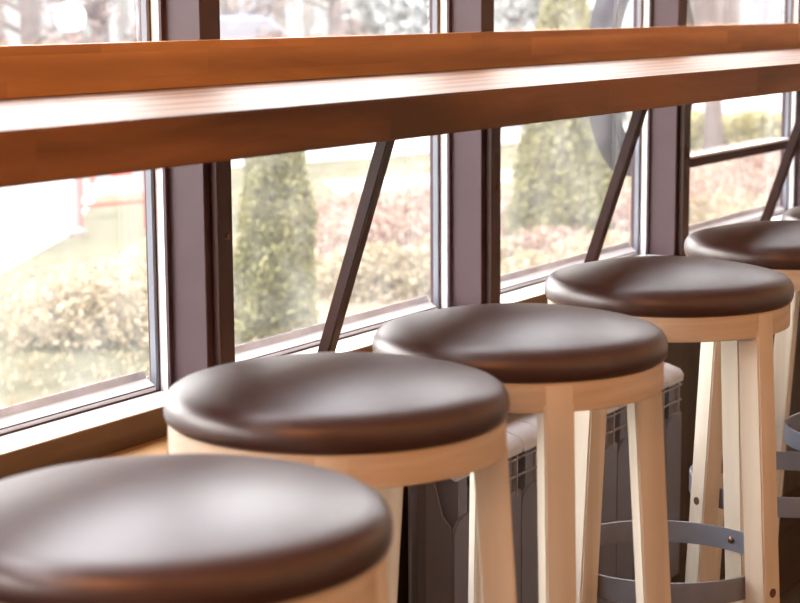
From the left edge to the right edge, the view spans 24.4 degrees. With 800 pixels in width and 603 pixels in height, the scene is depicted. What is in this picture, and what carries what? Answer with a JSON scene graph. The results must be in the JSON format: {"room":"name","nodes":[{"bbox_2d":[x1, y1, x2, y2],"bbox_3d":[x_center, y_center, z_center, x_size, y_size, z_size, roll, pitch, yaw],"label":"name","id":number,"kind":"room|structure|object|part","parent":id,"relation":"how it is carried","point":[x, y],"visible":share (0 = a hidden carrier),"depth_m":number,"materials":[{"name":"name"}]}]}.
{"room":"cafe","nodes":[
{"label":"cafe","id":0,"kind":"room"},
{"bbox_2d":[397,303,799,602],"bbox_3d":[0.182,0.557,3.528,0.290,0.935,10.400,5,10,31],"label":"wall","id":1,"kind":"structure","parent":0,"point":[685,356],"depth_m":3.92,"materials":[{"name":"paint"}]},
{"bbox_2d":[92,436,166,459],"bbox_3d":[0.230,0.085,3.422,0.230,0.030,10.400,5,10,31],"label":"sill","id":2,"kind":"structure","parent":1,"relation":"on","point":[157,446],"depth_m":2.58,"materials":[{"name":"brown wood"}]},
{"bbox_2d":[318,140,394,351],"bbox_3d":[-0.074,-0.050,2.758,0.190,0.449,0.044,5,10,31],"label":"strut","id":3,"kind":"object","parent":2,"relation":"on","point":[382,152],"visible":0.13,"depth_m":2.74,"materials":[{"name":"metal"}]},
{"bbox_2d":[584,109,647,262],"bbox_3d":[0.397,-0.175,3.530,0.190,0.449,0.044,5,10,31],"label":"strut","id":4,"kind":"object","parent":2,"relation":"on","point":[637,118],"visible":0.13,"depth_m":3.51,"materials":[{"name":"metal"}]},
{"bbox_2d":[0,23,799,187],"bbox_3d":[0.337,-0.411,3.218,0.463,0.114,9.500,5,10,31],"label":"countertop","id":5,"kind":"structure","parent":4,"relation":"on","point":[81,110],"depth_m":2.49,"materials":[{"name":"brown wood"}]},
{"bbox_2d":[760,109,799,220],"bbox_3d":[0.904,-0.310,4.360,0.190,0.449,0.044,5,10,31],"label":"strut","id":6,"kind":"object","parent":2,"relation":"on","point":[794,139],"visible":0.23,"depth_m":4.35,"materials":[{"name":"metal"}]},
{"bbox_2d":[139,0,219,383],"bbox_3d":[-0.322,-0.803,2.621,0.110,1.889,0.049,5,10,31],"label":"trim","id":7,"kind":"structure","parent":1,"relation":"attached to","point":[189,186],"depth_m":2.70,"materials":[{"name":"metal"}]},
{"bbox_2d":[210,160,234,366],"bbox_3d":[-0.259,-0.066,2.711,0.016,0.405,0.036,5,10,31],"label":"upright","id":8,"kind":"object","parent":1,"relation":"attached to","point":[220,172],"visible":0.74,"depth_m":2.70,"materials":[{"name":"metal"}]},
{"bbox_2d":[0,255,685,479],"bbox_3d":[0.142,0.041,3.469,0.026,0.044,10.400,5,10,31],"label":"trim","id":9,"kind":"structure","parent":1,"relation":"attached to","point":[93,443],"depth_m":2.52,"materials":[{"name":"brown wood"}]},
{"bbox_2d":[0,214,782,454],"bbox_3d":[0.104,0.015,3.488,0.120,0.002,10.400,5,10,31],"label":"trim ledge","id":10,"kind":"object","parent":9,"relation":"on","point":[36,435],"depth_m":2.61,"materials":[{"name":"white wood"}]},
{"bbox_2d":[429,0,493,306],"bbox_3d":[0.110,-0.917,3.329,0.110,1.889,0.049,5,10,31],"label":"trim","id":11,"kind":"structure","parent":1,"relation":"attached to","point":[468,148],"depth_m":3.41,"materials":[{"name":"metal"}]},
{"bbox_2d":[485,127,500,303],"bbox_3d":[0.173,-0.181,3.418,0.016,0.405,0.036,5,10,31],"label":"upright","id":12,"kind":"object","parent":1,"relation":"attached to","point":[493,135],"visible":0.73,"depth_m":3.41,"materials":[{"name":"metal"}]},
{"bbox_2d":[630,0,686,255],"bbox_3d":[0.583,-1.043,4.102,0.110,1.889,0.049,5,10,31],"label":"trim","id":13,"kind":"structure","parent":1,"relation":"attached to","point":[664,143],"depth_m":4.18,"materials":[{"name":"metal"}]},
{"bbox_2d":[677,104,690,255],"bbox_3d":[0.646,-0.306,4.192,0.016,0.405,0.036,5,10,31],"label":"upright","id":14,"kind":"object","parent":1,"relation":"attached to","point":[685,110],"visible":0.84,"depth_m":4.19,"materials":[{"name":"metal"}]},
{"bbox_2d":[779,0,799,207],"bbox_3d":[1.098,-1.179,4.946,0.110,1.889,0.049,5,10,31],"label":"trim","id":15,"kind":"structure","parent":1,"relation":"attached to","point":[785,1],"depth_m":5.06,"materials":[{"name":"metal"}]},
{"bbox_2d":[670,484,799,602],"bbox_3d":[2.692,0.904,2.051,6.150,0.120,10.800,5,10,31],"label":"floor","id":16,"kind":"structure","parent":0,"point":[789,528],"depth_m":3.95,"materials":[{"name":"wood"}]},
{"bbox_2d":[0,454,392,602],"bbox_3d":[-0.178,0.538,1.482,0.351,0.817,0.351,-7,11,-36],"label":"bar stool","id":17,"kind":"object","parent":16,"relation":"on","point":[156,528],"visible":1,"depth_m":1.33,"materials":[{"name":"brown leather"}]},
{"bbox_3d":[-0.005,0.571,1.448,0.082,0.761,0.035,2,9,12],"label":"leg","id":18,"kind":"part","parent":17,"relation":"part of","materials":[{"name":"brown wood"}]},
{"bbox_2d":[163,352,516,602],"bbox_3d":[-0.062,0.465,1.938,0.351,0.817,0.351,-9,12,-42],"label":"bar stool","id":19,"kind":"object","parent":16,"relation":"on","point":[378,420],"visible":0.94,"depth_m":1.78,"materials":[{"name":"brown leather"}]},
{"bbox_3d":[-0.238,0.494,1.942,0.082,0.761,0.035,0,9,0],"label":"leg","id":20,"kind":"part","parent":19,"relation":"part of","materials":[{"name":"brown wood"}]},
{"bbox_3d":[-0.061,0.520,1.768,0.035,0.761,0.082,0,9,0],"label":"leg","id":21,"kind":"part","parent":19,"relation":"part of","materials":[{"name":"brown wood"}]},
{"bbox_2d":[163,352,509,455],"bbox_3d":[-0.064,0.089,1.879,0.351,0.056,0.351,0,9,0],"label":"cushion","id":22,"kind":"object","parent":19,"relation":"on","point":[317,403],"depth_m":1.77,"materials":[{"name":"brown leather"}]},
{"bbox_3d":[0.115,0.491,1.943,0.082,0.761,0.035,0,9,0],"label":"leg","id":23,"kind":"part","parent":19,"relation":"part of","materials":[{"name":"brown wood"}]},
{"bbox_2d":[372,303,670,602],"bbox_3d":[0.144,0.413,2.260,0.351,0.817,0.351,6,11,37],"label":"bar stool","id":24,"kind":"object","parent":16,"relation":"on","point":[554,362],"visible":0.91,"depth_m":2.09,"materials":[{"name":"brown wood"}]},
{"bbox_3d":[-0.029,0.447,2.231,0.082,0.761,0.035,-2,9,-11],"label":"leg","id":25,"kind":"part","parent":24,"relation":"part of","materials":[{"name":"brown wood"}]},
{"bbox_3d":[0.110,0.413,2.436,0.035,0.761,0.082,-2,9,-11],"label":"leg","id":26,"kind":"part","parent":24,"relation":"part of","materials":[{"name":"brown wood"}]},
{"bbox_2d":[372,303,667,383],"bbox_3d":[0.142,0.037,2.201,0.351,0.056,0.351,-2,9,-11],"label":"cushion","id":27,"kind":"object","parent":24,"relation":"on","point":[514,343],"depth_m":2.09,"materials":[{"name":"brown leather"}]},
{"bbox_3d":[0.179,0.467,2.094,0.035,0.761,0.082,-2,9,-11],"label":"leg","id":28,"kind":"part","parent":24,"relation":"part of","materials":[{"name":"brown wood"}]},
{"bbox_3d":[0.318,0.434,2.299,0.082,0.761,0.035,-2,9,-11],"label":"leg","id":29,"kind":"part","parent":24,"relation":"part of","materials":[{"name":"brown wood"}]},
{"bbox_2d":[408,363,683,602],"bbox_3d":[0.281,0.420,3.254,0.089,0.491,0.900,5,10,31],"label":"radiator","id":30,"kind":"object","parent":16,"relation":"on","point":[438,511],"visible":0.33,"depth_m":3.04,"materials":[{"name":"grey metal"}]},
{"bbox_3d":[0.059,0.467,2.866,0.044,0.382,0.002,5,10,31],"label":"panel","id":31,"kind":"part","parent":30,"relation":"part of","materials":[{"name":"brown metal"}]},
{"bbox_2d":[544,256,793,602],"bbox_3d":[0.384,0.344,2.686,0.351,0.817,0.351,1,9,8],"label":"bar stool","id":32,"kind":"object","parent":16,"relation":"on","point":[741,306],"visible":0.88,"depth_m":2.54,"materials":[{"name":"brown wood"}]},
{"bbox_3d":[0.252,0.391,2.575,0.082,0.761,0.035,-8,12,-41],"label":"leg","id":33,"kind":"part","parent":32,"relation":"part of","materials":[{"name":"brown wood"}]},
{"bbox_2d":[544,256,793,317],"bbox_3d":[0.381,-0.032,2.627,0.351,0.056,0.351,-8,12,-41],"label":"cushion","id":34,"kind":"object","parent":32,"relation":"on","point":[637,286],"depth_m":2.51,"materials":[{"name":"brown leather"}]},
{"bbox_3d":[0.516,0.352,2.807,0.082,0.761,0.035,-8,12,-41],"label":"leg","id":35,"kind":"part","parent":32,"relation":"part of","materials":[{"name":"brown wood"}]},
{"bbox_3d":[0.501,0.391,2.560,0.035,0.761,0.082,-8,12,-41],"label":"leg","id":36,"kind":"part","parent":32,"relation":"part of","materials":[{"name":"brown wood"}]},
{"bbox_2d":[684,220,799,582],"bbox_3d":[0.650,0.273,3.123,0.351,0.817,0.351,2,9,17],"label":"bar stool","id":37,"kind":"object","parent":16,"relation":"on","point":[774,244],"visible":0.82,"depth_m":3.01,"materials":[{"name":"brown wood"}]},
{"bbox_3d":[0.500,0.316,3.035,0.082,0.761,0.035,-6,11,-32],"label":"leg","id":38,"kind":"part","parent":37,"relation":"part of","materials":[{"name":"brown wood"}]},
{"bbox_3d":[0.557,0.278,3.275,0.035,0.761,0.082,-6,11,-32],"label":"leg","id":39,"kind":"part","parent":37,"relation":"part of","materials":[{"name":"brown wood"}]},
{"bbox_2d":[684,220,799,269],"bbox_3d":[0.648,-0.102,3.063,0.351,0.056,0.351,-6,11,-32],"label":"cushion","id":40,"kind":"object","parent":37,"relation":"on","point":[774,244],"depth_m":2.96,"materials":[{"name":"brown leather"}]},
{"bbox_2d":[773,206,799,533],"bbox_3d":[0.886,0.216,3.474,0.351,0.817,0.351,-3,9,-16],"label":"bar stool","id":41,"kind":"object","parent":16,"relation":"on","point":[786,427],"visible":0.5,"depth_m":3.52,"materials":[{"name":"brown wood"}]},
{"bbox_2d":[782,206,799,220],"bbox_3d":[0.884,-0.160,3.415,0.351,0.056,0.351,4,10,24],"label":"cushion","id":42,"kind":"object","parent":41,"relation":"on","point":[793,213],"depth_m":3.40,"materials":[{"name":"brown leather"}]},
{"bbox_3d":[0.105,-2.073,3.149,0.150,0.450,10.400,5,10,31],"label":"wall","id":43,"kind":"structure","parent":0,"visible":0},
{"bbox_2d":[0,0,173,435],"bbox_3d":[-0.557,-0.750,2.297,0.048,1.889,0.756,5,10,31],"label":"window","id":44,"kind":"structure","parent":43,"relation":"in","point":[51,408],"depth_m":2.70,"materials":[{"name":"metal"}]},
{"bbox_3d":[-0.560,0.173,2.449,0.026,0.018,0.723,5,10,31],"label":"rail","id":45,"kind":"part","parent":44,"relation":"part of","materials":[{"name":"white plastic"}]},
{"bbox_2d":[235,0,451,361],"bbox_3d":[-0.133,-0.862,2.991,0.048,1.889,0.788,5,10,31],"label":"window","id":46,"kind":"structure","parent":43,"relation":"in","point":[302,339],"depth_m":3.40,"materials":[{"name":"metal"}]},
{"bbox_3d":[-0.137,0.061,3.143,0.026,0.018,0.755,5,10,31],"label":"rail","id":47,"kind":"part","parent":46,"relation":"part of","materials":[{"name":"white plastic"}]},
{"bbox_2d":[500,0,652,293],"bbox_3d":[0.319,-0.982,3.732,0.048,1.889,0.866,5,10,31],"label":"window","id":48,"kind":"structure","parent":43,"relation":"in","point":[520,279],"depth_m":4.18,"materials":[{"name":"metal"}]},
{"bbox_3d":[0.316,-0.059,3.883,0.026,0.018,0.833,5,10,31],"label":"rail","id":49,"kind":"part","parent":48,"relation":"part of","materials":[{"name":"white plastic"}]},
{"bbox_2d":[689,0,799,234],"bbox_3d":[0.813,-1.113,4.540,0.048,1.889,0.949,5,10,31],"label":"window","id":50,"kind":"structure","parent":43,"relation":"in","point":[791,107],"depth_m":4.92,"materials":[{"name":"glass"},{"name":"dark brown painted wood"}]},
{"bbox_3d":[0.810,-0.191,4.692,0.026,0.018,0.916,5,10,31],"label":"rail","id":51,"kind":"part","parent":50,"relation":"part of","materials":[{"name":"white plastic"}]},
{"bbox_3d":[0.018,-2.253,3.173,0.050,0.800,10.800,5,10,31],"label":"wall","id":52,"kind":"structure","parent":0,"visible":0},
{"bbox_2d":[589,0,693,175],"bbox_3d":[0.589,-1.178,4.396,0.063,1.764,0.528,5,10,31],"label":"hoop","id":53,"kind":"object","parent":52,"relation":"attached to","point":[608,131],"visible":0.2,"depth_m":4.32,"materials":[{"name":"grey metal"}]},
{"label":"outside","id":54,"kind":"structure","parent":0,"visible":0},
{"bbox_2d":[316,189,630,323],"bbox_3d":[1.925,-0.570,13.518,4.200,0.020,12.000,5,10,31],"label":"bed","id":55,"kind":"object","parent":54,"point":[357,304],"depth_m":9.84,"materials":[{"name":"green plant"}]},
{"bbox_2d":[101,237,236,274],"bbox_3d":[-1.233,-0.218,10.363,0.936,0.370,0.943,5,10,31],"label":"dry shrub","id":56,"kind":"object","parent":55,"relation":"on","point":[141,248],"visible":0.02,"depth_m":10.19,"materials":[{"name":"beige plant"}]},
{"bbox_2d":[233,236,325,266],"bbox_3d":[-0.883,-0.251,10.873,0.980,0.274,0.960,5,10,31],"label":"dry shrub","id":57,"kind":"object","parent":55,"relation":"on","point":[234,247],"visible":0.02,"depth_m":10.79,"materials":[{"name":"beige plant"}]},
{"bbox_2d":[313,206,425,264],"bbox_3d":[-0.311,-0.422,11.640,1.075,0.362,1.098,5,10,31],"label":"shrub","id":58,"kind":"object","parent":55,"relation":"on","point":[326,244],"visible":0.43,"depth_m":11.46,"materials":[{"name":"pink plant"}]},
{"bbox_2d":[314,188,428,232],"bbox_3d":[-0.296,-0.614,12.918,1.052,0.343,1.039,5,10,31],"label":"shrub","id":59,"kind":"object","parent":55,"relation":"on","point":[351,201],"visible":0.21,"depth_m":12.87,"materials":[{"name":"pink plant"}]},
{"bbox_2d":[315,239,429,304],"bbox_3d":[-0.151,-0.185,10.265,0.953,0.324,0.976,5,10,31],"label":"dry shrub","id":60,"kind":"object","parent":55,"relation":"on","point":[373,273],"visible":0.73,"depth_m":10.05,"materials":[{"name":"beige plant"}]},
{"bbox_2d":[347,180,429,223],"bbox_3d":[0.152,-0.715,13.565,1.258,0.336,1.284,5,10,31],"label":"shrub","id":61,"kind":"object","parent":55,"relation":"on","point":[421,199],"visible":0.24,"depth_m":13.51,"materials":[{"name":"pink plant"}]},
{"bbox_2d":[342,208,515,262],"bbox_3d":[0.132,-0.409,11.535,1.229,0.364,1.272,5,10,31],"label":"shrub","id":62,"kind":"object","parent":55,"relation":"on","point":[425,222],"visible":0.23,"depth_m":11.34,"materials":[{"name":"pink plant"}]},
{"bbox_2d":[384,234,524,292],"bbox_3d":[0.314,-0.251,10.543,0.895,0.360,0.918,5,10,31],"label":"dry shrub","id":63,"kind":"object","parent":55,"relation":"on","point":[425,243],"visible":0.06,"depth_m":10.45,"materials":[{"name":"beige plant"}]},
{"bbox_2d":[501,190,540,233],"bbox_3d":[0.836,-0.609,12.821,1.018,0.349,1.001,5,10,31],"label":"shrub","id":64,"kind":"object","parent":55,"relation":"on","point":[505,196],"visible":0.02,"depth_m":12.74,"materials":[{"name":"green plant"}]},
{"bbox_2d":[504,0,612,248],"bbox_3d":[1.017,-1.197,11.430,0.723,1.973,0.703,5,10,31],"label":"thuja","id":65,"kind":"object","parent":55,"relation":"on","point":[533,169],"visible":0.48,"depth_m":11.27,"materials":[{"name":"green plant"}]},
{"bbox_2d":[501,224,618,261],"bbox_3d":[0.848,-0.280,10.777,1.031,0.338,1.064,5,10,31],"label":"shrub","id":66,"kind":"object","parent":55,"relation":"on","point":[534,237],"visible":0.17,"depth_m":10.73,"materials":[{"name":"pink plant"}]},
{"bbox_2d":[529,230,629,263],"bbox_3d":[1.129,-0.221,10.288,1.112,0.370,1.151,5,10,31],"label":"dry shrub","id":67,"kind":"object","parent":55,"relation":"on","point":[610,235],"visible":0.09,"depth_m":10.23,"materials":[{"name":"beige plant"}]},
{"bbox_2d":[571,204,630,247],"bbox_3d":[1.350,-0.406,11.462,1.085,0.367,1.058,5,10,31],"label":"shrub","id":68,"kind":"object","parent":55,"relation":"on","point":[615,223],"visible":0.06,"depth_m":11.40,"materials":[{"name":"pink plant"}]},
{"bbox_2d":[577,194,630,229],"bbox_3d":[1.370,-0.542,12.380,1.022,0.347,0.986,5,10,31],"label":"shrub","id":69,"kind":"object","parent":55,"relation":"on","point":[625,201],"visible":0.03,"depth_m":12.40,"materials":[{"name":"green plant"}]},
{"bbox_2d":[617,175,744,223],"bbox_3d":[2.038,-0.701,13.185,1.217,0.403,1.242,5,10,31],"label":"shrub","id":70,"kind":"object","parent":55,"relation":"on","point":[700,190],"visible":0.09,"depth_m":13.13,"materials":[{"name":"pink plant"}]},
{"bbox_2d":[690,164,752,195],"bbox_3d":[2.452,-0.893,14.498,0.970,0.365,0.921,5,10,31],"label":"shrub","id":71,"kind":"object","parent":55,"relation":"on","point":[708,170],"visible":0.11,"depth_m":14.41,"materials":[{"name":"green plant"}]},
{"bbox_2d":[690,153,761,178],"bbox_3d":[2.576,-1.045,15.356,0.960,0.394,0.974,5,10,31],"label":"shrub","id":72,"kind":"object","parent":55,"relation":"on","point":[720,165],"visible":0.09,"depth_m":15.16,"materials":[{"name":"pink plant"}]},
{"bbox_2d":[689,188,778,224],"bbox_3d":[2.323,-0.583,12.524,1.086,0.371,1.093,5,10,31],"label":"dry shrub","id":73,"kind":"object","parent":55,"relation":"on","point":[726,208],"visible":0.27,"depth_m":12.51,"materials":[{"name":"beige plant"}]},
{"bbox_2d":[691,170,778,204],"bbox_3d":[2.673,-0.799,13.895,1.012,0.366,1.044,5,10,31],"label":"shrub","id":74,"kind":"object","parent":55,"relation":"on","point":[757,186],"visible":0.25,"depth_m":13.80,"materials":[{"name":"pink plant"}]},
{"bbox_2d":[705,143,779,180],"bbox_3d":[2.911,-1.171,16.044,0.986,0.424,1.005,5,10,31],"label":"shrub","id":75,"kind":"object","parent":55,"relation":"on","point":[765,158],"visible":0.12,"depth_m":15.88,"materials":[{"name":"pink plant"}]},
{"bbox_2d":[739,139,780,165],"bbox_3d":[3.263,-1.292,16.942,1.084,0.378,1.114,5,10,31],"label":"shrub","id":76,"kind":"object","parent":55,"relation":"on","point":[775,152],"visible":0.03,"depth_m":16.78,"materials":[{"name":"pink plant"}]},
{"bbox_2d":[745,160,779,190],"bbox_3d":[3.217,-0.941,14.697,1.178,0.388,1.156,-6,11,-34],"label":"shrub","id":77,"kind":"object","parent":55,"relation":"on","point":[770,166],"visible":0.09,"depth_m":14.77,"materials":[{"name":"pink plant"}]},
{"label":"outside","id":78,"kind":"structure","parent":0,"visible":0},
{"bbox_2d":[0,112,781,408],"bbox_3d":[-30.197,-8.708,67.308,118.200,0.300,175.000,5,10,31],"label":"lawn","id":79,"kind":"structure","parent":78,"point":[109,230],"depth_m":11.70,"materials":[{"name":"plant"}]},
{"bbox_2d":[0,23,14,45],"bbox_3d":[-5.575,-3.059,24.522,1.433,1.646,1.423,5,10,31],"label":"bare shrub","id":80,"kind":"object","parent":79,"relation":"on","point":[3,37],"visible":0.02,"depth_m":24.61,"materials":[{"name":"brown plant"}]},
{"bbox_2d":[0,0,138,42],"bbox_3d":[-5.286,-6.956,31.796,5.026,7.023,6.247,5,10,31],"label":"street tree","id":81,"kind":"object","parent":79,"relation":"on","point":[95,17],"visible":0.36,"depth_m":32.09,"materials":[{"name":"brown plant"}]},
{"bbox_2d":[0,0,139,44],"bbox_3d":[-5.533,-6.272,27.059,6.084,7.154,5.792,-6,10,-30],"label":"street tree","id":82,"kind":"object","parent":79,"relation":"on","point":[30,30],"visible":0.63,"depth_m":27.27,"materials":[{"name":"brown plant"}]},
{"bbox_2d":[55,2,85,235],"bbox_3d":[-2.292,-1.276,12.999,0.210,1.630,0.210,5,10,31],"label":"globe lamp","id":83,"kind":"object","parent":79,"relation":"on","point":[70,17],"visible":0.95,"depth_m":12.85,"materials":[{"name":"glass"}]},
{"bbox_3d":[-2.297,-1.978,12.888,0.210,0.210,0.210,5,10,31],"label":"globe","id":84,"kind":"part","parent":83,"relation":"part of"},
{"bbox_3d":[-2.292,-1.177,13.015,0.100,1.430,0.100,5,10,31],"label":"post","id":85,"kind":"part","parent":83,"relation":"part of","materials":[{"name":"metal"}]},
{"bbox_2d":[0,270,148,347],"bbox_3d":[-1.504,0.019,8.930,0.954,0.353,0.962,5,10,31],"label":"dry shrub","id":86,"kind":"object","parent":79,"relation":"on","point":[95,306],"visible":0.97,"depth_m":8.79,"materials":[{"name":"beige plant"}]},
{"bbox_2d":[48,26,103,43],"bbox_3d":[-4.478,-3.175,25.841,1.402,1.457,1.409,5,10,31],"label":"bare shrub","id":87,"kind":"object","parent":79,"relation":"on","point":[62,39],"visible":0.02,"depth_m":25.60,"materials":[{"name":"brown plant"}]},
{"bbox_2d":[19,255,147,320],"bbox_3d":[-1.401,-0.083,9.710,1.080,0.308,1.048,5,10,31],"label":"dry shrub","id":88,"kind":"object","parent":79,"relation":"on","point":[139,274],"visible":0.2,"depth_m":9.61,"materials":[{"name":"beige plant"}]},
{"bbox_2d":[78,171,145,228],"bbox_3d":[-2.068,-0.907,13.312,0.554,0.800,0.024,-8,11,-38],"label":"notice board","id":89,"kind":"object","parent":79,"relation":"on","point":[132,182],"visible":0.3,"depth_m":13.31,"materials":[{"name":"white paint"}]},
{"bbox_2d":[90,172,132,182],"bbox_3d":[-2.064,-1.025,13.288,0.420,0.320,0.003,-8,11,-38],"label":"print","id":90,"kind":"object","parent":89,"relation":"attached to","point":[124,177],"depth_m":13.32,"materials":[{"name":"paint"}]},
{"bbox_3d":[-2.069,-1.023,13.294,0.506,0.515,0.012,-8,11,-38],"label":"panel","id":91,"kind":"part","parent":89,"relation":"part of","materials":[{"name":"white"}]},
{"bbox_2d":[123,11,139,41],"bbox_3d":[-3.414,-3.385,26.347,1.421,1.703,1.406,5,10,31],"label":"bare shrub","id":92,"kind":"object","parent":79,"relation":"on","point":[133,30],"visible":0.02,"depth_m":25.99,"materials":[{"name":"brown plant"}]},
{"bbox_2d":[0,0,325,45],"bbox_3d":[-9.162,-11.343,50.465,22.600,9.900,5.650,-1,9,-6],"label":"apartment building","id":93,"kind":"structure","parent":79,"relation":"on","point":[297,30],"depth_m":48.77,"materials":[{"name":"white"}]},
{"bbox_2d":[128,0,317,30],"bbox_3d":[-3.885,-8.245,39.164,5.299,7.251,5.550,-7,11,-37],"label":"street tree","id":94,"kind":"object","parent":79,"relation":"on","point":[227,11],"visible":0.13,"depth_m":39.20,"materials":[{"name":"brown plant"}]},
{"bbox_2d":[220,16,294,38],"bbox_3d":[-2.693,-4.390,33.222,4.213,1.470,1.800,0,9,0],"label":"car","id":95,"kind":"object","parent":79,"relation":"on","point":[243,29],"visible":0.05,"depth_m":32.43,"materials":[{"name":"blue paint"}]},
{"bbox_2d":[250,29,289,38],"bbox_3d":[-1.876,-3.255,26.656,1.446,1.312,1.446,5,10,31],"label":"bare shrub","id":96,"kind":"object","parent":79,"relation":"on","point":[278,34],"visible":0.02,"depth_m":26.47,"materials":[{"name":"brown plant"}]},
{"bbox_2d":[233,35,320,342],"bbox_3d":[-0.608,-0.528,8.842,0.462,1.477,0.465,-2,9,-13],"label":"thuja","id":97,"kind":"object","parent":79,"relation":"on","point":[282,293],"visible":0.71,"depth_m":8.76,"materials":[{"name":"green plant"}]},
{"bbox_2d":[228,0,361,36],"bbox_3d":[-1.091,-5.021,23.671,3.232,5.704,3.416,5,10,31],"label":"street tree","id":98,"kind":"object","parent":79,"relation":"on","point":[334,9],"visible":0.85,"depth_m":24.00,"materials":[{"name":"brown plant"}]},
{"bbox_2d":[326,18,372,35],"bbox_3d":[-0.767,-3.567,28.096,1.446,1.466,1.454,5,10,31],"label":"bare shrub","id":99,"kind":"object","parent":79,"relation":"on","point":[354,22],"visible":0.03,"depth_m":28.00,"materials":[{"name":"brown plant"}]},
{"bbox_2d":[311,0,428,36],"bbox_3d":[0.195,-4.474,29.708,3.392,2.883,3.573,5,10,31],"label":"street tree","id":100,"kind":"object","parent":79,"relation":"on","point":[384,17],"visible":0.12,"depth_m":28.66,"materials":[{"name":"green plant"}]},
{"bbox_2d":[500,246,584,275],"bbox_3d":[0.817,-0.145,10.040,0.979,0.302,1.001,5,10,31],"label":"dry shrub","id":101,"kind":"object","parent":79,"relation":"on","point":[536,258],"visible":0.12,"depth_m":9.98,"materials":[{"name":"beige plant"}]},
{"bbox_2d":[494,0,631,127],"bbox_3d":[1.893,-3.498,25.439,2.803,2.221,2.788,5,10,31],"label":"spruce","id":102,"kind":"object","parent":79,"relation":"on","point":[514,15],"visible":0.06,"depth_m":25.01,"materials":[{"name":"green plant"}]},
{"bbox_2d":[494,0,632,27],"bbox_3d":[-0.437,-12.477,57.282,16.600,9.900,5.650,-2,9,-8],"label":"apartment building","id":103,"kind":"structure","parent":79,"relation":"on","point":[627,22],"depth_m":56.41,"materials":[{"name":"white"}]},
{"bbox_2d":[692,0,708,25],"bbox_3d":[6.092,-8.607,36.640,4.798,8.633,5.488,-4,10,-24],"label":"street tree","id":104,"kind":"object","parent":79,"relation":"on","point":[700,12],"visible":0.15,"depth_m":36.87,"materials":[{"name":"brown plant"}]},
{"bbox_2d":[627,106,780,150],"bbox_3d":[4.490,-1.906,20.633,3.879,0.549,0.784,-1,9,-6],"label":"clipped hedge","id":105,"kind":"object","parent":79,"relation":"on","point":[756,125],"visible":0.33,"depth_m":20.29,"materials":[{"name":"green plant"}]},
{"bbox_2d":[696,0,721,151],"bbox_3d":[3.317,-3.626,19.819,2.540,4.072,2.771,-7,11,-36],"label":"street tree","id":106,"kind":"object","parent":79,"relation":"on","point":[712,128],"visible":0.44,"depth_m":20.07,"materials":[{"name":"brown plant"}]},
{"bbox_2d":[722,0,738,24],"bbox_3d":[7.890,-9.116,42.603,4.813,7.751,5.503,5,10,31],"label":"street tree","id":107,"kind":"object","parent":79,"relation":"on","point":[730,8],"visible":0.17,"depth_m":42.62,"materials":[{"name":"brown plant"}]},
{"bbox_2d":[690,0,783,23],"bbox_3d":[14.111,-12.972,59.827,9.600,9.900,5.650,1,9,6],"label":"apartment building","id":108,"kind":"structure","parent":79,"relation":"on","point":[750,11],"depth_m":58.12,"materials":[{"name":"white"}]},
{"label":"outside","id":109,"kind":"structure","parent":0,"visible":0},
{"bbox_2d":[323,153,772,194],"bbox_3d":[3.537,-1.524,19.512,11.079,0.012,1.507,-8,12,-39],"label":"path","id":110,"kind":"structure","parent":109,"point":[506,177],"depth_m":16.91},
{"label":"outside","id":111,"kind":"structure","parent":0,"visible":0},
{"bbox_2d":[0,93,781,274],"bbox_3d":[-5.690,-1.693,20.945,16.600,0.015,90.000,5,10,31],"label":"street","id":112,"kind":"structure","parent":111,"point":[34,218],"depth_m":15.47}
]}

